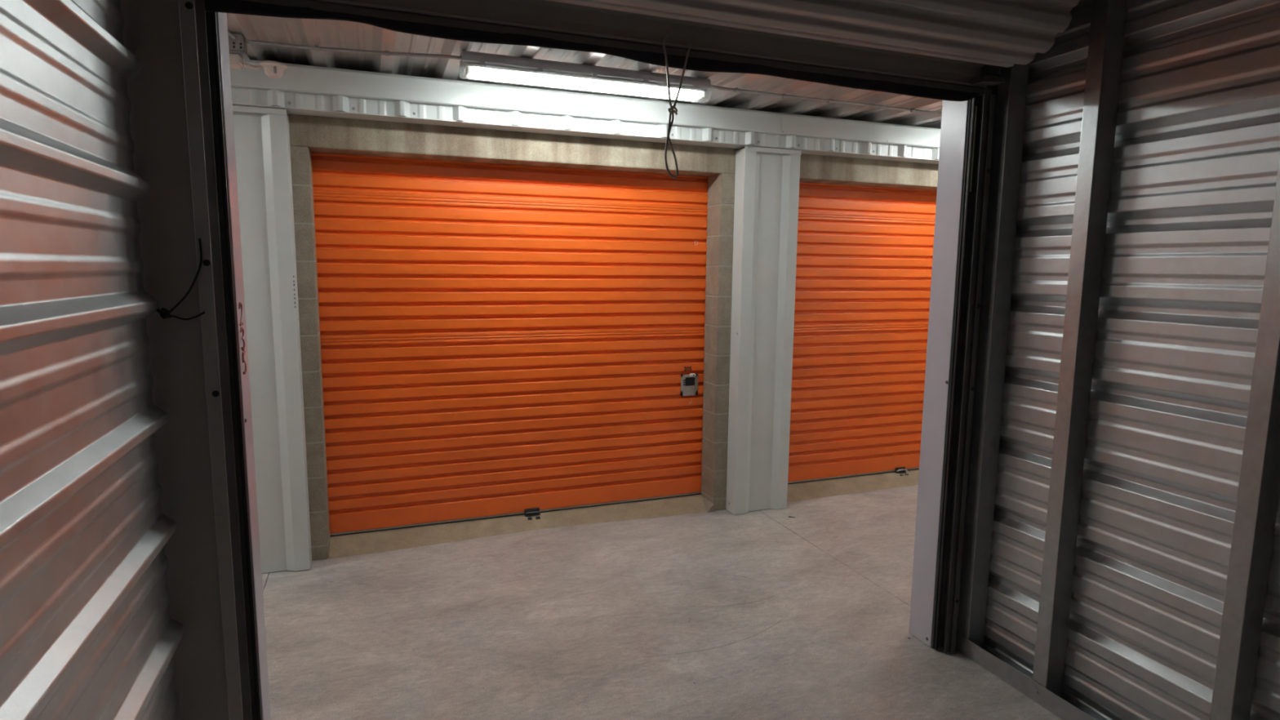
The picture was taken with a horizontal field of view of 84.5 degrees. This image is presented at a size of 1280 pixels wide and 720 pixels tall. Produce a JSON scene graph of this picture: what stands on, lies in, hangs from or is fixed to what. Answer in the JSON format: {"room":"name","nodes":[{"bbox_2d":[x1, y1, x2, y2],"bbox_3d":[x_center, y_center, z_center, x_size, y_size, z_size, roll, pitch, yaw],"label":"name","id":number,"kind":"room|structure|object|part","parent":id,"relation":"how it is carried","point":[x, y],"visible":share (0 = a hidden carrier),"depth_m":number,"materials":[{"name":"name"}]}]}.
{"room":"storage unit","nodes":[
{"label":"storage unit","id":0,"kind":"room"},
{"bbox_2d":[0,0,184,719],"bbox_3d":[-0.513,0.208,-0.165,0.033,2.988,4.405,-2,8,-21],"label":"wall","id":1,"kind":"structure","parent":0,"point":[88,631],"depth_m":1.40,"materials":[{"name":"silver metal"}]},
{"bbox_2d":[120,0,229,719],"bbox_3d":[-1.264,-0.064,1.892,0.158,3.000,0.018,-2,8,-21],"label":"door frame","id":2,"kind":"structure","parent":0,"point":[152,32],"depth_m":1.91,"materials":[{"name":"grey metal"}]},
{"bbox_2d":[178,0,262,719],"bbox_3d":[-1.179,0.112,2.001,0.064,2.616,0.128,-2,8,-21],"label":"door track","id":3,"kind":"object","parent":2,"relation":"attached to","point":[198,27],"visible":0.94,"depth_m":1.98,"materials":[{"name":"metal"}]},
{"bbox_2d":[155,238,204,319],"bbox_3d":[-1.218,-0.213,1.862,0.113,0.217,0.028,-3,8,-24],"label":"cord","id":4,"kind":"object","parent":3,"relation":"hanging from","point":[164,313],"visible":1,"depth_m":1.88,"materials":[{"name":"black plastic"}]},
{"bbox_2d":[226,13,942,128],"bbox_3d":[0.105,-1.552,3.822,11.347,0.041,2.400,-2,8,-21],"label":"ceiling","id":5,"kind":"structure","parent":0,"point":[335,33],"depth_m":3.73,"materials":[{"name":"grey metal"}]},
{"bbox_2d":[227,30,250,69],"bbox_3d":[-1.860,-1.413,3.176,0.160,0.157,0.172,-2,8,-21],"label":"junction box","id":6,"kind":"object","parent":5,"relation":"attached to","point":[237,49],"visible":0.51,"depth_m":3.17,"materials":[{"name":"metal"}]},
{"bbox_2d":[243,60,288,78],"bbox_3d":[-1.728,-1.342,3.259,0.184,0.064,0.120,-2,8,-21],"label":"sensor","id":7,"kind":"object","parent":6,"relation":"attached to","point":[273,69],"visible":1,"depth_m":3.24,"materials":[{"name":"white plastic"}]},
{"bbox_3d":[-1.776,-1.349,3.239,0.080,0.029,0.018,-2,8,-21],"label":"arm","id":8,"kind":"part","parent":7,"relation":"part of","materials":[{"name":"white plastic"}]},
{"bbox_2d":[244,39,461,59],"bbox_3d":[-1.336,-1.458,3.331,0.964,0.028,0.066,-1,8,-11],"label":"conduit","id":9,"kind":"object","parent":5,"relation":"attached to","point":[387,53],"visible":1,"depth_m":3.32,"materials":[{"name":"metal"}]},
{"bbox_2d":[459,50,711,100],"bbox_3d":[-0.251,-1.450,3.635,1.317,0.109,0.141,-2,8,-21],"label":"ceiling light","id":10,"kind":"object","parent":5,"relation":"attached to","point":[477,64],"visible":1,"depth_m":3.57,"materials":[{"name":"white plastic"}]},
{"bbox_2d":[710,84,942,115],"bbox_3d":[1.250,-1.556,4.258,1.957,0.036,0.135,-2,8,-21],"label":"conduit","id":11,"kind":"object","parent":5,"relation":"attached to","point":[735,89],"visible":0.73,"depth_m":4.23,"materials":[{"name":"metal"}]},
{"bbox_2d":[231,86,939,159],"bbox_3d":[-0.051,-1.459,4.243,11.400,0.200,0.033,-2,8,-21],"label":"wall header","id":12,"kind":"structure","parent":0,"point":[239,95],"depth_m":4.08,"materials":[{"name":"white paint"}]},
{"bbox_2d":[230,60,253,88],"bbox_3d":[-3.667,-1.366,2.897,3.680,0.137,0.101,-2,8,-21],"label":"trim","id":13,"kind":"structure","parent":12,"relation":"attached to","point":[239,77],"depth_m":3.49,"materials":[{"name":"white paint"}]},
{"bbox_2d":[250,59,782,134],"bbox_3d":[-0.521,-1.489,4.082,3.049,0.137,0.101,-2,8,-21],"label":"beam","id":14,"kind":"structure","parent":12,"relation":"attached to","point":[302,78],"depth_m":3.94,"materials":[{"name":"white metal"}]},
{"bbox_2d":[231,102,938,164],"bbox_3d":[-0.078,-1.367,4.326,11.400,0.005,0.150,-2,8,-21],"label":"trim","id":15,"kind":"structure","parent":12,"relation":"attached to","point":[302,111],"depth_m":4.15,"materials":[{"name":"white paint"}]},
{"bbox_2d":[779,112,941,147],"bbox_3d":[2.330,-1.600,5.152,3.058,0.137,0.107,-2,8,-21],"label":"trim","id":16,"kind":"structure","parent":12,"relation":"attached to","point":[797,125],"depth_m":4.78,"materials":[{"name":"white paint"}]},
{"bbox_2d":[272,105,938,560],"bbox_3d":[-0.150,-0.261,4.633,11.400,2.700,0.212,-2,8,-21],"label":"wall","id":17,"kind":"structure","parent":0,"point":[308,134],"depth_m":4.28,"materials":[{"name":"concrete"}]},
{"bbox_2d":[232,104,311,573],"bbox_3d":[-2.046,-0.056,3.759,0.430,2.482,0.136,-2,8,-21],"label":"pillar","id":18,"kind":"structure","parent":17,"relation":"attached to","point":[261,134],"depth_m":3.74,"materials":[{"name":"white metal"}]},
{"bbox_3d":[-2.035,-1.272,3.601,0.427,0.030,0.130,-2,8,-21],"label":"cap trim","id":19,"kind":"part","parent":18,"relation":"part of","materials":[{"name":"white paint"}]},
{"bbox_2d":[311,151,708,537],"bbox_3d":[-0.703,-0.175,4.547,2.585,2.466,0.120,-2,8,-21],"label":"door","id":20,"kind":"structure","parent":17,"relation":"in","point":[497,340],"depth_m":4.51,"materials":[{"name":"orange paint"}]},
{"bbox_3d":[0.350,0.177,4.998,0.132,0.153,0.005,-2,8,-21],"label":"plate","id":21,"kind":"part","parent":20,"relation":"part of","materials":[{"name":"silver metal"}]},
{"bbox_2d":[328,494,706,559],"bbox_3d":[-0.703,1.062,4.674,2.479,0.062,0.324,-2,8,-21],"label":"door sill","id":22,"kind":"structure","parent":17,"relation":"attached to","point":[353,544],"depth_m":4.56,"materials":[{"name":"concrete"}]},
{"bbox_2d":[725,145,801,515],"bbox_3d":[0.842,-0.169,4.846,0.430,2.482,0.136,-2,8,-21],"label":"pillar","id":23,"kind":"structure","parent":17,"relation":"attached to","point":[766,206],"depth_m":4.79,"materials":[{"name":"white metal"}]},
{"bbox_3d":[0.855,-1.385,4.689,0.427,0.030,0.130,-2,8,-21],"label":"cap trim","id":24,"kind":"part","parent":23,"relation":"part of","materials":[{"name":"white paint"}]},
{"bbox_2d":[786,469,919,502],"bbox_3d":[2.141,0.951,5.745,2.479,0.062,0.324,-2,8,-21],"label":"door sill","id":25,"kind":"structure","parent":17,"relation":"attached to","point":[831,487],"depth_m":5.49,"materials":[{"name":"concrete"}]},
{"bbox_2d":[787,182,937,484],"bbox_3d":[2.141,-0.281,5.618,2.585,2.477,0.120,-2,8,-21],"label":"door","id":26,"kind":"structure","parent":17,"relation":"in","point":[864,254],"depth_m":5.47,"materials":[{"name":"orange paint"}]},
{"bbox_2d":[262,484,1062,719],"bbox_3d":[0.801,1.499,2.289,11.400,0.161,7.900,-2,8,-21],"label":"floor","id":27,"kind":"structure","parent":0,"point":[766,614],"depth_m":3.35,"materials":[{"name":"concrete"}]},
{"bbox_2d":[955,632,1107,719],"bbox_3d":[2.261,1.546,1.122,0.099,0.083,4.492,-2,8,-21],"label":"wall rail","id":28,"kind":"object","parent":27,"relation":"on","point":[1065,708],"visible":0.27,"depth_m":2.86,"materials":[{"name":"metal"}]},
{"bbox_2d":[957,62,1029,648],"bbox_3d":[1.499,-0.177,2.979,0.095,2.994,0.066,-2,8,-21],"label":"stud","id":29,"kind":"object","parent":28,"relation":"on","point":[1011,95],"visible":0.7,"depth_m":2.97,"materials":[{"name":"grey metal"}]},
{"bbox_2d":[1032,0,1128,697],"bbox_3d":[1.631,-0.128,2.618,0.105,2.994,0.064,-2,8,-21],"label":"stud","id":30,"kind":"object","parent":28,"relation":"on","point":[1108,17],"visible":0.84,"depth_m":2.60,"materials":[{"name":"grey metal"}]},
{"bbox_2d":[1209,157,1279,719],"bbox_3d":[1.854,-0.051,2.049,0.095,2.994,0.059,-2,8,-21],"label":"stud","id":31,"kind":"object","parent":28,"relation":"on","point":[1259,486],"visible":1,"depth_m":2.10,"materials":[{"name":"grey metal"}]},
{"bbox_2d":[956,84,997,632],"bbox_3d":[0.089,-0.140,2.577,3.175,3.000,0.070,-2,8,-21],"label":"wall","id":32,"kind":"structure","parent":0,"point":[993,87],"depth_m":3.06,"materials":[{"name":"black metal"}]},
{"bbox_2d":[216,12,271,719],"bbox_3d":[-1.239,0.169,2.142,0.096,2.466,0.145,-2,8,-21],"label":"trim","id":33,"kind":"structure","parent":32,"relation":"attached to","point":[221,17],"depth_m":2.12,"materials":[{"name":"paint"}]},
{"bbox_2d":[204,0,1079,101],"bbox_3d":[0.151,-1.215,2.170,2.900,0.519,0.580,-2,8,-21],"label":"door","id":34,"kind":"structure","parent":32,"relation":"in","point":[932,49],"depth_m":2.29,"materials":[{"name":"metal"}]},
{"bbox_2d":[309,0,986,88],"bbox_3d":[0.111,-1.192,2.345,2.745,0.337,0.020,-2,8,-21],"label":"curtain","id":35,"kind":"object","parent":34,"relation":"hanging from","point":[538,20],"depth_m":2.35,"materials":[{"name":"grey metal"}]},
{"bbox_2d":[662,28,693,177],"bbox_3d":[0.127,-0.856,2.359,0.111,0.484,0.033,-2,8,-21],"label":"wire loop","id":36,"kind":"object","parent":34,"relation":"hanging from","point":[672,108],"visible":1,"depth_m":2.35,"materials":[{"name":"black plastic"}]},
{"bbox_2d":[548,0,1079,66],"bbox_3d":[0.160,-1.247,2.090,2.662,0.434,0.433,-2,8,-21],"label":"curtain","id":37,"kind":"object","parent":34,"relation":"hanging from","point":[997,33],"depth_m":2.28,"materials":[{"name":"grey metal"}]},
{"bbox_2d":[908,99,969,647],"bbox_3d":[1.342,0.068,3.114,0.096,2.466,0.145,-2,8,-21],"label":"trim","id":38,"kind":"structure","parent":32,"relation":"attached to","point":[955,114],"depth_m":3.08,"materials":[{"name":"paint"}]},
{"bbox_2d":[932,66,1005,653],"bbox_3d":[1.358,0.054,2.968,0.126,2.531,0.117,-2,8,-21],"label":"door track","id":39,"kind":"object","parent":32,"relation":"attached to","point":[982,108],"visible":0.94,"depth_m":3.00,"materials":[{"name":"metal"}]},
{"bbox_2d":[983,0,1279,719],"bbox_3d":[2.330,0.087,0.977,0.033,2.988,4.540,-2,8,-21],"label":"wall","id":40,"kind":"structure","parent":0,"point":[1196,157],"depth_m":2.43,"materials":[{"name":"silver metal"}]}
]}

